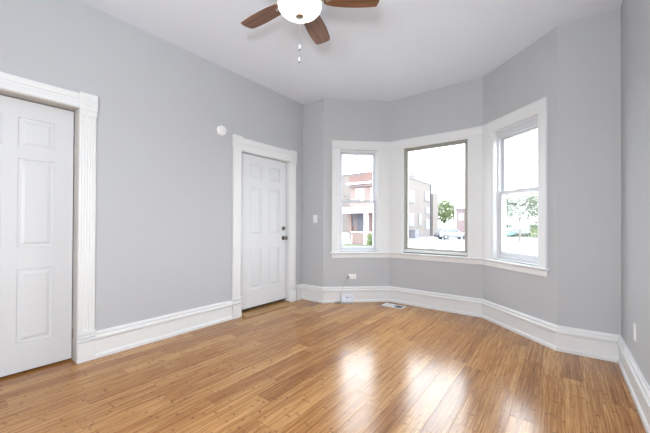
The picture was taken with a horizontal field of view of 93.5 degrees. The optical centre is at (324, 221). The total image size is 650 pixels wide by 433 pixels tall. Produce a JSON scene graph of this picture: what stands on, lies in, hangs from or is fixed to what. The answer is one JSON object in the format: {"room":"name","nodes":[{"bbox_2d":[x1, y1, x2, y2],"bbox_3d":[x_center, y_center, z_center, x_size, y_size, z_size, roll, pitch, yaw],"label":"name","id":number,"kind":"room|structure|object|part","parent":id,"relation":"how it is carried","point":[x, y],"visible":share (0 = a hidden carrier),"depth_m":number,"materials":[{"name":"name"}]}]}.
{"room":"empty living room","nodes":[
{"label":"empty living room","id":0,"kind":"room"},
{"bbox_2d":[0,0,302,330],"bbox_3d":[-1.930,-0.326,2.684,0.160,2.930,5.312,0,0,38],"label":"wall","id":1,"kind":"structure","parent":0,"point":[163,242],"depth_m":2.92,"materials":[{"name":"grey paint"}]},
{"bbox_2d":[0,71,97,376],"bbox_3d":[-2.276,0.041,2.208,0.194,2.186,0.998,0,0,38],"label":"door","id":2,"kind":"structure","parent":1,"relation":"in","point":[48,132],"depth_m":2.39,"materials":[{"name":"white paint"}]},
{"bbox_3d":[-2.213,-0.983,2.170,0.020,0.114,0.750,0,0,38],"label":"head casing","id":3,"kind":"part","parent":2,"relation":"part of","materials":[{"name":"white paint"}]},
{"bbox_3d":[-1.951,0.014,2.510,0.020,1.753,0.112,0,0,38],"label":"casing","id":4,"kind":"part","parent":2,"relation":"part of","materials":[{"name":"white paint"}]},
{"bbox_2d":[94,300,232,358],"bbox_3d":[-1.506,1.031,3.079,0.030,0.224,1.342,0,0,38],"label":"baseboard","id":5,"kind":"structure","parent":1,"relation":"attached to","point":[116,339],"depth_m":2.94,"materials":[{"name":"white paint"}]},
{"bbox_2d":[217,125,226,135],"bbox_3d":[-1.173,-1.046,3.499,0.046,0.116,0.116,0,0,38],"label":"smoke detector","id":6,"kind":"object","parent":1,"relation":"attached to","point":[221,130],"visible":1,"depth_m":3.48,"materials":[{"name":"white plastic"}]},
{"bbox_2d":[232,134,296,318],"bbox_3d":[-0.820,0.059,4.098,0.194,2.187,1.096,0,0,38],"label":"door","id":7,"kind":"structure","parent":1,"relation":"in","point":[264,175],"depth_m":4.06,"materials":[{"name":"white paint"}]},
{"bbox_3d":[-1.056,0.029,3.671,0.020,1.745,0.116,0,0,38],"label":"casing","id":8,"kind":"part","parent":7,"relation":"part of","materials":[{"name":"white paint"}]},
{"bbox_3d":[-0.833,0.142,4.108,0.161,2.021,0.852,0,0,38],"label":"frame","id":9,"kind":"part","parent":7,"relation":"part of","materials":[{"name":"white paint"}]},
{"bbox_3d":[-0.757,-0.945,4.060,0.020,0.155,0.836,0,0,38],"label":"head casing","id":10,"kind":"part","parent":7,"relation":"part of","materials":[{"name":"white paint"}]},
{"bbox_3d":[-0.467,0.037,4.436,0.020,1.745,0.116,0,0,38],"label":"casing","id":11,"kind":"part","parent":7,"relation":"part of","materials":[{"name":"white paint"}]},
{"bbox_2d":[296,284,301,300],"bbox_3d":[-0.372,1.046,4.550,0.030,0.224,0.127,0,0,38],"label":"baseboard","id":12,"kind":"structure","parent":1,"relation":"attached to","point":[298,287],"depth_m":4.53,"materials":[{"name":"white paint"}]},
{"bbox_2d":[302,99,323,286],"bbox_3d":[-0.198,-0.306,4.616,0.541,2.930,0.160,0,0,35],"label":"wall","id":13,"kind":"structure","parent":0,"point":[313,112],"depth_m":4.50,"materials":[{"name":"grey paint"}]},
{"bbox_2d":[302,284,322,302],"bbox_3d":[-0.192,1.046,4.482,0.398,0.224,0.030,0,0,35],"label":"baseboard","id":14,"kind":"structure","parent":13,"relation":"attached to","point":[309,292],"depth_m":4.47,"materials":[{"name":"white paint"}]},
{"bbox_2d":[313,215,316,222],"bbox_3d":[-0.144,-0.042,4.468,0.074,0.116,0.016,0,0,35],"label":"light switch","id":15,"kind":"object","parent":13,"relation":"attached to","point":[314,216],"visible":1,"depth_m":4.47,"materials":[{"name":"white plastic"}]},
{"bbox_2d":[0,299,645,432],"bbox_3d":[-0.278,1.201,1.844,3.842,0.120,6.020,0,0,38],"label":"floor","id":16,"kind":"structure","parent":0,"point":[305,366],"depth_m":2.17,"materials":[{"name":"brown wood"}]},
{"bbox_2d":[242,300,294,317],"bbox_3d":[-0.774,1.143,4.053,0.260,0.020,0.836,0,0,38],"label":"threshold","id":17,"kind":"object","parent":16,"relation":"on","point":[255,311],"depth_m":4.00,"materials":[{"name":"brown wood"}]},
{"bbox_2d":[341,296,353,303],"bbox_3d":[0.320,1.107,4.353,0.172,0.105,0.061,0,0,-3],"label":"box","id":18,"kind":"object","parent":16,"relation":"on","point":[344,299],"visible":1,"depth_m":4.33,"materials":[{"name":"white plastic"}]},
{"bbox_2d":[381,303,405,308],"bbox_3d":[0.947,1.157,4.214,0.300,0.006,0.160,0,0,38],"label":"floor vent","id":19,"kind":"object","parent":16,"relation":"in","point":[385,304],"visible":1,"depth_m":4.22,"materials":[{"name":"white plastic"}]},
{"bbox_2d":[80,0,622,104],"bbox_3d":[-0.265,-1.864,1.863,3.842,0.150,6.020,0,0,38],"label":"ceiling","id":20,"kind":"structure","parent":0,"point":[391,50],"depth_m":2.97,"materials":[{"name":"paint"}]},
{"bbox_2d":[241,0,378,62],"bbox_3d":[-0.202,-1.437,2.109,1.031,0.700,1.064,0,0,38],"label":"ceiling fan","id":21,"kind":"object","parent":20,"relation":"hanging from","point":[307,12],"visible":1,"depth_m":2.15,"materials":[{"name":"brown wood"}]},
{"bbox_3d":[-0.465,-1.537,2.297,0.385,0.007,0.150,0,11,35],"label":"fan blade","id":22,"kind":"part","parent":21,"relation":"part of","materials":[{"name":"brown wood"}]},
{"bbox_3d":[-0.173,-1.443,2.091,0.294,0.082,0.294,0,0,38],"label":"lamp shade","id":23,"kind":"part","parent":21,"relation":"part of","materials":[{"name":"white glass"}]},
{"bbox_3d":[-0.067,-1.535,2.433,0.150,0.007,0.385,-11,-4,17],"label":"fan blade","id":24,"kind":"part","parent":21,"relation":"part of","materials":[{"name":"brown wood"}]},
{"bbox_3d":[0.185,-1.536,2.097,0.385,0.007,0.150,0,-11,-1],"label":"fan blade","id":25,"kind":"part","parent":21,"relation":"part of","materials":[{"name":"brown wood"}]},
{"bbox_2d":[323,99,389,286],"bbox_3d":[0.485,-0.304,4.524,1.036,2.930,0.160,0,0,-6],"label":"wall","id":26,"kind":"structure","parent":0,"point":[347,120],"depth_m":4.43,"materials":[{"name":"grey paint"}]},
{"bbox_2d":[332,149,339,251],"bbox_3d":[0.155,-0.305,4.401,0.113,1.482,0.022,0,0,-6],"label":"trim","id":27,"kind":"structure","parent":26,"relation":"attached to","point":[335,152],"depth_m":4.39,"materials":[{"name":"white paint"}]},
{"bbox_2d":[335,275,352,302],"bbox_3d":[0.270,0.958,4.361,0.274,0.382,0.053,0,0,-18],"label":"power adapter","id":28,"kind":"object","parent":26,"relation":"attached to","point":[349,276],"visible":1,"depth_m":4.39,"materials":[{"name":"white plastic"}]},
{"bbox_2d":[322,286,388,302],"bbox_3d":[0.451,1.048,4.417,0.984,0.224,0.030,0,0,-6],"label":"baseboard","id":29,"kind":"structure","parent":26,"relation":"attached to","point":[360,293],"depth_m":4.42,"materials":[{"name":"white paint"}]},
{"bbox_2d":[339,150,377,251],"bbox_3d":[0.480,-0.299,4.539,0.561,1.470,0.190,0,0,-6],"label":"window","id":30,"kind":"structure","parent":26,"relation":"in","point":[374,154],"depth_m":4.50,"materials":[{"name":"white paint"}]},
{"bbox_3d":[0.482,-0.647,4.540,0.511,0.733,0.027,0,0,-6],"label":"sash","id":31,"kind":"part","parent":30,"relation":"part of","materials":[{"name":"clear glass"}]},
{"bbox_3d":[0.482,0.040,4.503,0.511,0.723,0.032,0,0,-6],"label":"sash","id":32,"kind":"part","parent":30,"relation":"part of","materials":[{"name":"white plastic"}]},
{"bbox_2d":[377,150,388,251],"bbox_3d":[0.854,-0.302,4.470,0.170,1.482,0.019,0,0,-6],"label":"trim","id":33,"kind":"structure","parent":26,"relation":"attached to","point":[383,155],"depth_m":4.46,"materials":[{"name":"white paint"}]},
{"bbox_2d":[389,77,482,298],"bbox_3d":[1.484,-0.302,4.174,1.365,2.930,0.160,0,0,38],"label":"wall","id":34,"kind":"structure","parent":0,"point":[459,106],"depth_m":4.06,"materials":[{"name":"grey paint"}]},
{"bbox_2d":[389,149,403,252],"bbox_3d":[1.030,-0.301,4.411,0.214,1.482,0.019,0,0,38],"label":"trim","id":35,"kind":"structure","parent":34,"relation":"attached to","point":[396,157],"depth_m":4.40,"materials":[{"name":"white paint"}]},
{"bbox_2d":[389,286,481,317],"bbox_3d":[1.421,1.051,4.089,1.240,0.224,0.030,0,0,38],"label":"baseboard","id":36,"kind":"structure","parent":34,"relation":"attached to","point":[470,306],"depth_m":4.04,"materials":[{"name":"white paint"}]},
{"bbox_2d":[404,139,467,256],"bbox_3d":[1.514,-0.302,4.170,0.847,1.480,0.190,0,0,38],"label":"window","id":37,"kind":"structure","parent":34,"relation":"in","point":[464,253],"depth_m":4.15,"materials":[{"name":"white paint"}]},
{"bbox_2d":[332,96,547,150],"bbox_3d":[1.266,-1.108,3.864,2.514,0.127,0.610,0,0,38],"label":"trim","id":38,"kind":"structure","parent":34,"relation":"attached to","point":[532,109],"depth_m":3.93,"materials":[{"name":"white paint"}]},
{"bbox_2d":[332,253,547,276],"bbox_3d":[1.260,0.488,3.853,2.514,0.064,0.610,0,0,38],"label":"trim","id":39,"kind":"structure","parent":34,"relation":"attached to","point":[543,273],"depth_m":3.94,"materials":[{"name":"white paint"}]},
{"bbox_2d":[330,252,549,270],"bbox_3d":[1.250,0.446,3.841,2.547,0.018,0.641,0,0,38],"label":"window sill","id":40,"kind":"structure","parent":34,"relation":"attached to","point":[498,261],"depth_m":3.87,"materials":[{"name":"white paint"}]},
{"bbox_2d":[468,136,481,257],"bbox_3d":[1.851,-0.302,3.779,0.164,1.482,0.019,0,0,38],"label":"trim","id":41,"kind":"structure","parent":34,"relation":"attached to","point":[474,144],"depth_m":3.77,"materials":[{"name":"white paint"}]},
{"bbox_2d":[483,27,556,324],"bbox_3d":[2.087,-0.305,3.295,0.160,2.930,1.040,0,0,-10],"label":"wall","id":42,"kind":"structure","parent":0,"point":[530,75],"depth_m":3.06,"materials":[{"name":"grey paint"}]},
{"bbox_2d":[482,132,493,259],"bbox_3d":[1.935,-0.302,3.638,0.019,1.482,0.172,0,0,-10],"label":"trim","id":43,"kind":"structure","parent":42,"relation":"attached to","point":[488,139],"depth_m":3.62,"materials":[{"name":"white paint"}]},
{"bbox_2d":[494,114,537,265],"bbox_3d":[2.106,-0.310,3.275,0.190,1.490,0.603,0,0,-10],"label":"window","id":44,"kind":"structure","parent":42,"relation":"in","point":[529,124],"depth_m":3.52,"materials":[{"name":"white paint"}]},
{"bbox_3d":[2.081,0.018,3.269,0.032,0.741,0.553,0,0,-10],"label":"sash","id":45,"kind":"part","parent":44,"relation":"part of","materials":[{"name":"clear glass"}]},
{"bbox_3d":[2.116,-0.638,3.279,0.027,0.652,0.553,0,0,-10],"label":"sash","id":46,"kind":"part","parent":44,"relation":"part of","materials":[{"name":"clear glass"}]},
{"bbox_2d":[481,299,556,350],"bbox_3d":[1.994,1.048,3.233,0.030,0.224,0.990,0,0,-10],"label":"baseboard","id":47,"kind":"structure","parent":42,"relation":"attached to","point":[540,331],"depth_m":3.13,"materials":[{"name":"white paint"}]},
{"bbox_2d":[538,110,547,267],"bbox_3d":[2.064,-0.306,2.911,0.022,1.482,0.100,0,0,-10],"label":"trim","id":48,"kind":"structure","parent":42,"relation":"attached to","point":[542,116],"depth_m":2.89,"materials":[{"name":"white paint"}]},
{"bbox_2d":[557,8,620,334],"bbox_3d":[2.385,-0.307,2.662,0.585,2.930,0.160,0,0,36],"label":"wall","id":49,"kind":"structure","parent":0,"point":[589,48],"depth_m":2.64,"materials":[{"name":"grey paint"}]},
{"bbox_2d":[556,325,619,362],"bbox_3d":[2.252,1.045,2.628,0.432,0.224,0.030,0,0,36],"label":"baseboard","id":50,"kind":"structure","parent":49,"relation":"attached to","point":[582,342],"depth_m":2.62,"materials":[{"name":"white paint"}]},
{"bbox_2d":[621,0,649,385],"bbox_3d":[0.970,-0.328,0.481,0.160,2.930,5.361,0,0,38],"label":"wall","id":51,"kind":"structure","parent":0,"point":[635,14],"depth_m":2.04,"materials":[{"name":"grey paint"}]},
{"bbox_2d":[617,335,649,432],"bbox_3d":[0.887,1.025,0.528,0.030,0.224,5.036,0,0,38],"label":"baseboard","id":52,"kind":"structure","parent":51,"relation":"attached to","point":[639,389],"depth_m":1.94,"materials":[{"name":"white paint"}]},
{"bbox_2d":[633,322,635,341],"bbox_3d":[2.068,0.736,2.043,0.008,0.114,0.072,0,0,38],"label":"wall outlet","id":53,"kind":"object","parent":51,"relation":"attached to","point":[634,324],"visible":1,"depth_m":2.03,"materials":[{"name":"white plastic"}]},
{"label":"outside","id":54,"kind":"structure","parent":0,"visible":0},
{"bbox_2d":[349,227,537,254],"bbox_3d":[41.213,3.124,110.863,250.000,0.300,214.000,0,0,38],"label":"ground concrete","id":55,"kind":"structure","parent":54,"point":[512,244],"depth_m":31.94,"materials":[{"name":"white concrete"}]},
{"bbox_2d":[342,172,372,244],"bbox_3d":[4.639,-1.433,33.678,4.650,7.500,8.800,0,0,38],"label":"brick house","id":56,"kind":"structure","parent":55,"relation":"on","point":[360,220],"depth_m":32.49,"materials":[{"name":"red brick"}]},
{"bbox_3d":[3.497,-4.551,33.263,1.850,0.580,0.300,0,0,38],"label":"gable panel","id":57,"kind":"part","parent":56,"relation":"part of","materials":[{"name":"brick"}]},
{"bbox_3d":[4.107,-4.152,32.663,4.050,0.180,0.500,0,0,38],"label":"cornice","id":58,"kind":"part","parent":56,"relation":"part of","materials":[{"name":"white"}]},
{"bbox_3d":[4.202,-3.886,32.745,3.900,0.190,0.250,0,0,38],"label":"cornice","id":59,"kind":"part","parent":56,"relation":"part of","materials":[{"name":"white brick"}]},
{"bbox_3d":[3.840,0.135,33.091,0.800,2.050,0.120,0,0,38],"label":"door","id":60,"kind":"part","parent":56,"relation":"part of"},
{"bbox_3d":[4.902,-4.727,32.056,1.850,0.930,0.500,0,0,38],"label":"gable panel","id":61,"kind":"part","parent":56,"relation":"part of","materials":[{"name":"brick"}]},
{"bbox_2d":[342,171,437,238],"bbox_3d":[9.296,-2.476,50.992,12.500,9.850,20.300,0,0,38],"label":"brick building","id":62,"kind":"structure","parent":55,"relation":"on","point":[423,204],"depth_m":48.37,"materials":[{"name":"beige brick"}]},
{"bbox_3d":[13.015,-0.318,45.897,0.030,1.700,1.600,0,0,38],"label":"pane","id":63,"kind":"part","parent":62,"relation":"part of","materials":[{"name":"white glass"}]},
{"bbox_3d":[13.031,-3.818,45.920,0.030,1.500,1.600,0,0,38],"label":"pane","id":64,"kind":"part","parent":62,"relation":"part of","materials":[{"name":"white glass"}]},
{"bbox_3d":[17.253,0.386,51.399,0.030,1.400,1.700,0,0,38],"label":"pane","id":65,"kind":"part","parent":62,"relation":"part of","materials":[{"name":"white glass"}]},
{"bbox_3d":[17.213,-4.264,51.350,0.030,1.300,1.900,0,0,38],"label":"pane","id":66,"kind":"part","parent":62,"relation":"part of","materials":[{"name":"white glass"}]},
{"bbox_2d":[409,230,418,237],"bbox_3d":[13.154,1.804,45.264,1.100,1.250,1.700,0,0,38],"label":"trash bin","id":67,"kind":"object","parent":55,"relation":"on","point":[411,232],"visible":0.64,"depth_m":44.67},
{"bbox_2d":[438,199,455,227],"bbox_3d":[23.590,-0.949,60.044,4.042,7.045,3.960,0,0,-10],"label":"street tree","id":68,"kind":"object","parent":55,"relation":"on","point":[444,213],"visible":0.94,"depth_m":59.35,"materials":[{"name":"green plant"}]},
{"bbox_2d":[434,228,464,239],"bbox_3d":[17.773,1.652,42.693,4.660,1.560,1.830,0,0,-5],"label":"car","id":69,"kind":"object","parent":55,"relation":"on","point":[441,233],"visible":0.78,"depth_m":41.87,"materials":[{"name":"white paint"}]},
{"bbox_2d":[455,208,464,231],"bbox_3d":[40.691,-0.373,80.690,10.400,6.300,6.900,0,0,38],"label":"brick building","id":70,"kind":"structure","parent":55,"relation":"on","point":[460,218],"depth_m":80.45,"materials":[{"name":"pink brick"}]},
{"bbox_2d":[412,234,537,250],"bbox_3d":[13.350,1.728,25.549,13.846,1.153,0.076,0,0,38],"label":"fence","id":71,"kind":"object","parent":55,"relation":"on","point":[526,243],"visible":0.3,"depth_m":27.31,"materials":[{"name":"grey metal"}]},
{"bbox_3d":[13.364,1.203,25.544,13.700,0.028,0.032,0,0,38],"label":"rail","id":72,"kind":"part","parent":71,"relation":"part of","materials":[{"name":"grey metal"}]},
{"bbox_2d":[506,192,537,241],"bbox_3d":[23.713,-0.767,37.287,4.285,6.390,4.229,0,0,38],"label":"tree","id":73,"kind":"object","parent":55,"relation":"on","point":[518,198],"visible":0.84,"depth_m":36.75,"materials":[{"name":"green plant"}]},
{"bbox_2d":[525,228,537,236],"bbox_3d":[32.436,1.750,46.898,3.354,1.571,2.908,0,0,-13],"label":"shrub","id":74,"kind":"object","parent":55,"relation":"on","point":[536,229],"visible":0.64,"depth_m":47.06,"materials":[{"name":"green plant"}]},
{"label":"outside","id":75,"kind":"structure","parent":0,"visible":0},
{"bbox_2d":[342,244,372,246],"bbox_3d":[1.798,2.252,29.455,7.900,0.050,3.900,0,0,38],"label":"lawn","id":76,"kind":"structure","parent":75,"point":[343,245],"depth_m":28.76,"materials":[{"name":"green plant"}]},
{"bbox_2d":[365,234,372,244],"bbox_3d":[4.448,1.712,29.224,1.369,1.167,1.438,0,0,-11],"label":"shrub","id":77,"kind":"object","parent":76,"relation":"on","point":[370,237],"visible":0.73,"depth_m":29.08,"materials":[{"name":"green plant"}]},
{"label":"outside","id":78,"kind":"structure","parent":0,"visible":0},
{"bbox_2d":[506,232,536,237],"bbox_3d":[48.078,2.719,68.974,20.000,0.030,52.000,0,0,38],"label":"lawn","id":79,"kind":"structure","parent":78,"point":[523,235],"depth_m":57.43,"materials":[{"name":"green plant"}]},
{"bbox_2d":[506,228,514,236],"bbox_3d":[31.267,1.829,52.393,1.736,1.450,4.326,0,0,38],"label":"car","id":80,"kind":"object","parent":79,"relation":"on","point":[509,231],"visible":0.51,"depth_m":50.93,"materials":[{"name":"teal paint"}]},
{"bbox_2d":[506,187,515,226],"bbox_3d":[35.632,-2.476,63.454,7.188,10.247,7.295,0,0,29],"label":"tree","id":81,"kind":"object","parent":79,"relation":"on","point":[507,221],"visible":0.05,"depth_m":61.74,"materials":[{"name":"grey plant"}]},
{"bbox_2d":[512,223,530,235],"bbox_3d":[36.553,1.380,56.733,2.400,2.450,6.680,0,0,38],"label":"box truck","id":82,"kind":"object","parent":79,"relation":"on","point":[524,226],"visible":0.71,"depth_m":54.32,"materials":[{"name":"white paint"}]},
{"bbox_2d":[506,222,537,232],"bbox_3d":[57.014,1.444,79.775,17.829,2.874,2.478,0,0,38],"label":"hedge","id":83,"kind":"object","parent":79,"relation":"on","point":[533,225],"visible":0.09,"depth_m":80.73,"materials":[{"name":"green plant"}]},
{"bbox_2d":[526,191,537,225],"bbox_3d":[45.075,-2.836,60.889,8.609,11.016,9.063,0,0,38],"label":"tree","id":84,"kind":"object","parent":79,"relation":"on","point":[534,192],"visible":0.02,"depth_m":62.20,"materials":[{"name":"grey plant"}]}
]}

